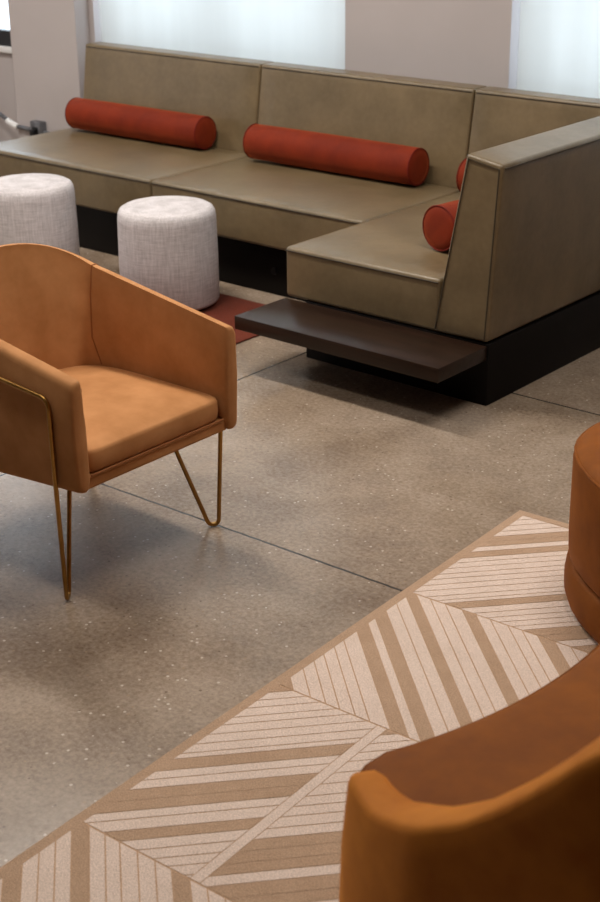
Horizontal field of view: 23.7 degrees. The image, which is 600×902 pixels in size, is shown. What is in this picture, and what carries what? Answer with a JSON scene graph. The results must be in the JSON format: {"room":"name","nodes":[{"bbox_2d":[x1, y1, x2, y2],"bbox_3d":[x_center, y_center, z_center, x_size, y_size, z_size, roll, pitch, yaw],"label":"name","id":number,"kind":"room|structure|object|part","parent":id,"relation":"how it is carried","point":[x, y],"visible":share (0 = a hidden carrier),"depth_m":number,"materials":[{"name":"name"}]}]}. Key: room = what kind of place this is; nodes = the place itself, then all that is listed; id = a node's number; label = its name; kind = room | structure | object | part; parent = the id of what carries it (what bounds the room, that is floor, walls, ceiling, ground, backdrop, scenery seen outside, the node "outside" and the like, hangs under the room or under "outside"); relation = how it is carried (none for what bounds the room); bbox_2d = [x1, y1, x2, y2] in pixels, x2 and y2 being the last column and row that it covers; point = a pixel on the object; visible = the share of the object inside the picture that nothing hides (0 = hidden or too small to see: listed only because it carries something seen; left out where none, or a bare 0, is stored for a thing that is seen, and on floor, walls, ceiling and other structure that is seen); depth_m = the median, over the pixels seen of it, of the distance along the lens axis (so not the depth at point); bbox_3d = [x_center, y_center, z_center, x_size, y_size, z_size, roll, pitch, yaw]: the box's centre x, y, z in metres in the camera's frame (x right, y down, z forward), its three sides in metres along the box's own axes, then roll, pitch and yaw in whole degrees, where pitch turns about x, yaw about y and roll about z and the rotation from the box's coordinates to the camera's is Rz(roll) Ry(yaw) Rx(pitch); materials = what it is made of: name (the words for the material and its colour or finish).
{"room":"lounge","nodes":[
{"label":"lounge","id":0,"kind":"room"},
{"bbox_2d":[0,0,520,141],"bbox_3d":[0.879,-2.467,6.140,11.400,3.300,0.300,18,29,37],"label":"wall","id":1,"kind":"structure","parent":0,"point":[476,42],"depth_m":6.47,"materials":[{"name":"paint"}]},
{"bbox_2d":[0,112,7,119],"bbox_3d":[-1.838,-2.048,8.569,0.024,0.079,0.494,-14,27,-28],"label":"conduit pipe","id":2,"kind":"object","parent":1,"relation":"attached to","point":[2,115],"visible":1,"depth_m":8.43,"materials":[{"name":"metal"}]},
{"bbox_2d":[0,28,11,53],"bbox_3d":[-2.314,-3.553,8.602,1.950,2.090,0.230,18,29,37],"label":"window","id":3,"kind":"structure","parent":1,"relation":"in","point":[5,38],"depth_m":8.43,"materials":[{"name":"white glass"}]},
{"bbox_3d":[-2.356,-3.550,8.549,1.950,2.055,0.060,18,29,37],"label":"frame","id":4,"kind":"part","parent":3,"relation":"part of","materials":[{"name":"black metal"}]},
{"bbox_2d":[5,118,19,129],"bbox_3d":[-1.682,-1.913,8.359,0.040,0.057,0.110,-21,31,-40],"label":"pipe elbow","id":5,"kind":"object","parent":1,"relation":"attached to","point":[8,121],"visible":1,"depth_m":8.34,"materials":[{"name":"white ceramic"}]},
{"bbox_2d":[17,125,29,130],"bbox_3d":[-1.587,-1.871,8.293,0.156,0.028,0.024,18,29,37],"label":"conduit pipe","id":6,"kind":"object","parent":1,"relation":"attached to","point":[21,127],"visible":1,"depth_m":8.29,"materials":[{"name":"metal"}]},
{"bbox_2d":[29,120,48,135],"bbox_3d":[-1.469,-1.819,8.171,0.206,0.115,0.082,18,29,37],"label":"box","id":7,"kind":"object","parent":1,"relation":"attached to","point":[37,127],"visible":0.52,"depth_m":8.18,"materials":[{"name":"metal"}]},
{"bbox_2d":[7,0,89,137],"bbox_3d":[-1.415,-3.109,7.686,0.565,3.300,0.103,18,29,37],"label":"wall","id":8,"kind":"structure","parent":1,"relation":"attached to","point":[49,38],"depth_m":8.02,"materials":[{"name":"paint"}]},
{"bbox_2d":[99,0,344,69],"bbox_3d":[-0.445,-2.887,6.980,1.712,2.036,0.048,18,29,37],"label":"window","id":9,"kind":"structure","parent":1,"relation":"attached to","point":[302,32],"depth_m":7.20,"materials":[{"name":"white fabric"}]},
{"bbox_2d":[516,0,599,98],"bbox_3d":[1.604,-2.220,5.382,1.737,2.036,0.048,18,29,37],"label":"window","id":10,"kind":"structure","parent":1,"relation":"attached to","point":[559,46],"depth_m":6.07,"materials":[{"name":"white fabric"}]},
{"bbox_2d":[0,247,599,867],"bbox_3d":[-1.704,0.379,4.015,11.600,0.200,8.355,18,29,37],"label":"floor","id":11,"kind":"structure","parent":0,"point":[343,488],"depth_m":3.99,"materials":[{"name":"concrete"}]},
{"bbox_2d":[0,173,79,255],"bbox_3d":[-1.209,-1.007,6.431,0.414,0.425,0.414,-16,27,-31],"label":"ottoman","id":12,"kind":"object","parent":11,"relation":"on","point":[36,208],"visible":0.67,"depth_m":6.25,"materials":[{"name":"grey fabric"}]},
{"bbox_2d":[0,243,236,599],"bbox_3d":[-0.616,-0.120,3.902,0.678,0.783,0.617,18,29,37],"label":"armchair","id":13,"kind":"object","parent":11,"relation":"on","point":[105,376],"visible":1,"depth_m":3.88,"materials":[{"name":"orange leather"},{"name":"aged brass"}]},
{"bbox_3d":[-0.776,-0.081,3.639,0.450,0.284,0.020,19,30,38],"label":"rail","id":14,"kind":"part","parent":13,"relation":"part of","materials":[{"name":"gold metal"}]},
{"bbox_3d":[-0.602,0.207,3.695,0.014,0.344,0.173,1,23,4],"label":"leg","id":15,"kind":"part","parent":13,"relation":"part of","materials":[{"name":"gold metal"}]},
{"bbox_2d":[58,365,217,471],"bbox_3d":[-0.577,-0.116,3.868,0.557,0.088,0.496,18,29,37],"label":"seat cushion","id":16,"kind":"object","parent":13,"relation":"on","point":[134,415],"depth_m":3.79,"materials":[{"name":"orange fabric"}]},
{"bbox_3d":[-0.297,0.062,4.026,0.173,0.344,0.013,-6,24,-12],"label":"leg","id":17,"kind":"part","parent":13,"relation":"part of","materials":[{"name":"gold metal"}]},
{"bbox_2d":[199,293,264,343],"bbox_3d":[-0.748,-0.489,5.745,1.008,0.008,1.242,18,29,37],"label":"area rug","id":18,"kind":"object","parent":11,"relation":"on","point":[225,310],"visible":0.04,"depth_m":5.95,"materials":[{"name":"red carpet"}]},
{"bbox_2d":[117,196,219,310],"bbox_3d":[-0.549,-0.822,5.964,0.414,0.425,0.414,18,29,37],"label":"ottoman","id":19,"kind":"object","parent":18,"relation":"on","point":[168,245],"visible":0.78,"depth_m":5.80,"materials":[{"name":"grey fabric"}]},
{"bbox_2d":[0,510,598,901],"bbox_3d":[0.650,0.862,2.565,2.187,0.012,2.750,16,28,34],"label":"patterned rug","id":20,"kind":"object","parent":11,"relation":"on","point":[249,807],"visible":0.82,"depth_m":3.11,"materials":[{"name":"beige carpet"}]},
{"bbox_2d":[339,422,599,901],"bbox_3d":[0.976,0.259,2.788,1.195,0.912,2.530,9,25,22],"label":"curved sofa","id":21,"kind":"object","parent":20,"relation":"on","point":[503,805],"visible":1,"depth_m":2.06,"materials":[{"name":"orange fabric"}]},
{"bbox_2d":[0,42,599,405],"bbox_3d":[-0.285,-1.127,6.139,3.386,0.860,1.648,18,29,37],"label":"sectional sofa","id":22,"kind":"object","parent":11,"relation":"on","point":[513,300],"visible":0.79,"depth_m":5.77,"materials":[{"name":"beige leather"}]},
{"bbox_2d":[0,128,247,213],"bbox_3d":[-0.913,-1.386,7.023,1.238,0.200,0.716,18,29,37],"label":"seat cushion","id":23,"kind":"object","parent":22,"relation":"on","point":[107,172],"depth_m":6.79,"materials":[{"name":"beige leather"}]},
{"bbox_2d":[65,97,215,148],"bbox_3d":[-0.810,-1.646,7.162,0.928,0.160,0.160,17,29,36],"label":"bolster cushion","id":24,"kind":"object","parent":22,"relation":"on","point":[131,121],"visible":1,"depth_m":7.06,"materials":[{"name":"red fabric"}]},
{"bbox_2d":[84,42,272,152],"bbox_3d":[-0.638,-1.787,7.201,1.228,0.427,0.172,18,29,37],"label":"cushion","id":25,"kind":"object","parent":22,"relation":"on","point":[228,90],"depth_m":7.06,"materials":[{"name":"beige leather"}]},
{"bbox_2d":[152,157,459,249],"bbox_3d":[0.021,-1.083,6.295,1.200,0.200,0.716,18,29,37],"label":"seat cushion","id":26,"kind":"object","parent":22,"relation":"on","point":[256,202],"depth_m":6.10,"materials":[{"name":"beige leather"}]},
{"bbox_2d":[243,123,429,185],"bbox_3d":[0.147,-1.335,6.410,0.955,0.164,0.164,18,29,36],"label":"bolster cushion","id":27,"kind":"object","parent":22,"relation":"on","point":[384,161],"visible":1,"depth_m":6.31,"materials":[{"name":"red fabric"}]},
{"bbox_2d":[235,298,486,382],"bbox_3d":[0.199,-0.401,5.038,0.904,0.051,0.287,18,29,37],"label":"shelf","id":28,"kind":"object","parent":22,"relation":"attached to","point":[421,351],"depth_m":4.97,"materials":[{"name":"brown wood"}]},
{"bbox_2d":[258,62,486,188],"bbox_3d":[0.293,-1.485,6.475,1.198,0.427,0.172,18,29,37],"label":"cushion","id":29,"kind":"object","parent":22,"relation":"on","point":[438,117],"depth_m":6.34,"materials":[{"name":"beige leather"}]},
{"bbox_2d":[287,192,459,330],"bbox_3d":[0.596,-0.772,5.561,0.700,0.200,1.192,18,29,37],"label":"seat cushion","id":30,"kind":"object","parent":22,"relation":"on","point":[382,268],"depth_m":5.20,"materials":[{"name":"beige leather"}]},
{"bbox_2d":[422,200,458,250],"bbox_3d":[0.755,-0.893,5.360,0.684,0.170,0.170,-19,29,-37],"label":"bolster cushion","id":31,"kind":"object","parent":22,"relation":"on","point":[438,220],"visible":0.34,"depth_m":5.15,"materials":[{"name":"red fabric"}]},
{"bbox_2d":[456,158,466,190],"bbox_3d":[0.906,-1.089,5.835,0.558,0.152,0.152,18,29,37],"label":"bolster cushion","id":32,"kind":"object","parent":22,"relation":"on","point":[460,172],"visible":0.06,"depth_m":5.94,"materials":[{"name":"red fabric"}]},
{"bbox_2d":[468,86,599,154],"bbox_3d":[1.090,-1.225,5.854,0.880,0.427,0.172,18,29,37],"label":"cushion","id":33,"kind":"object","parent":22,"relation":"on","point":[497,116],"depth_m":5.91,"materials":[{"name":"beige leather"}]}
]}

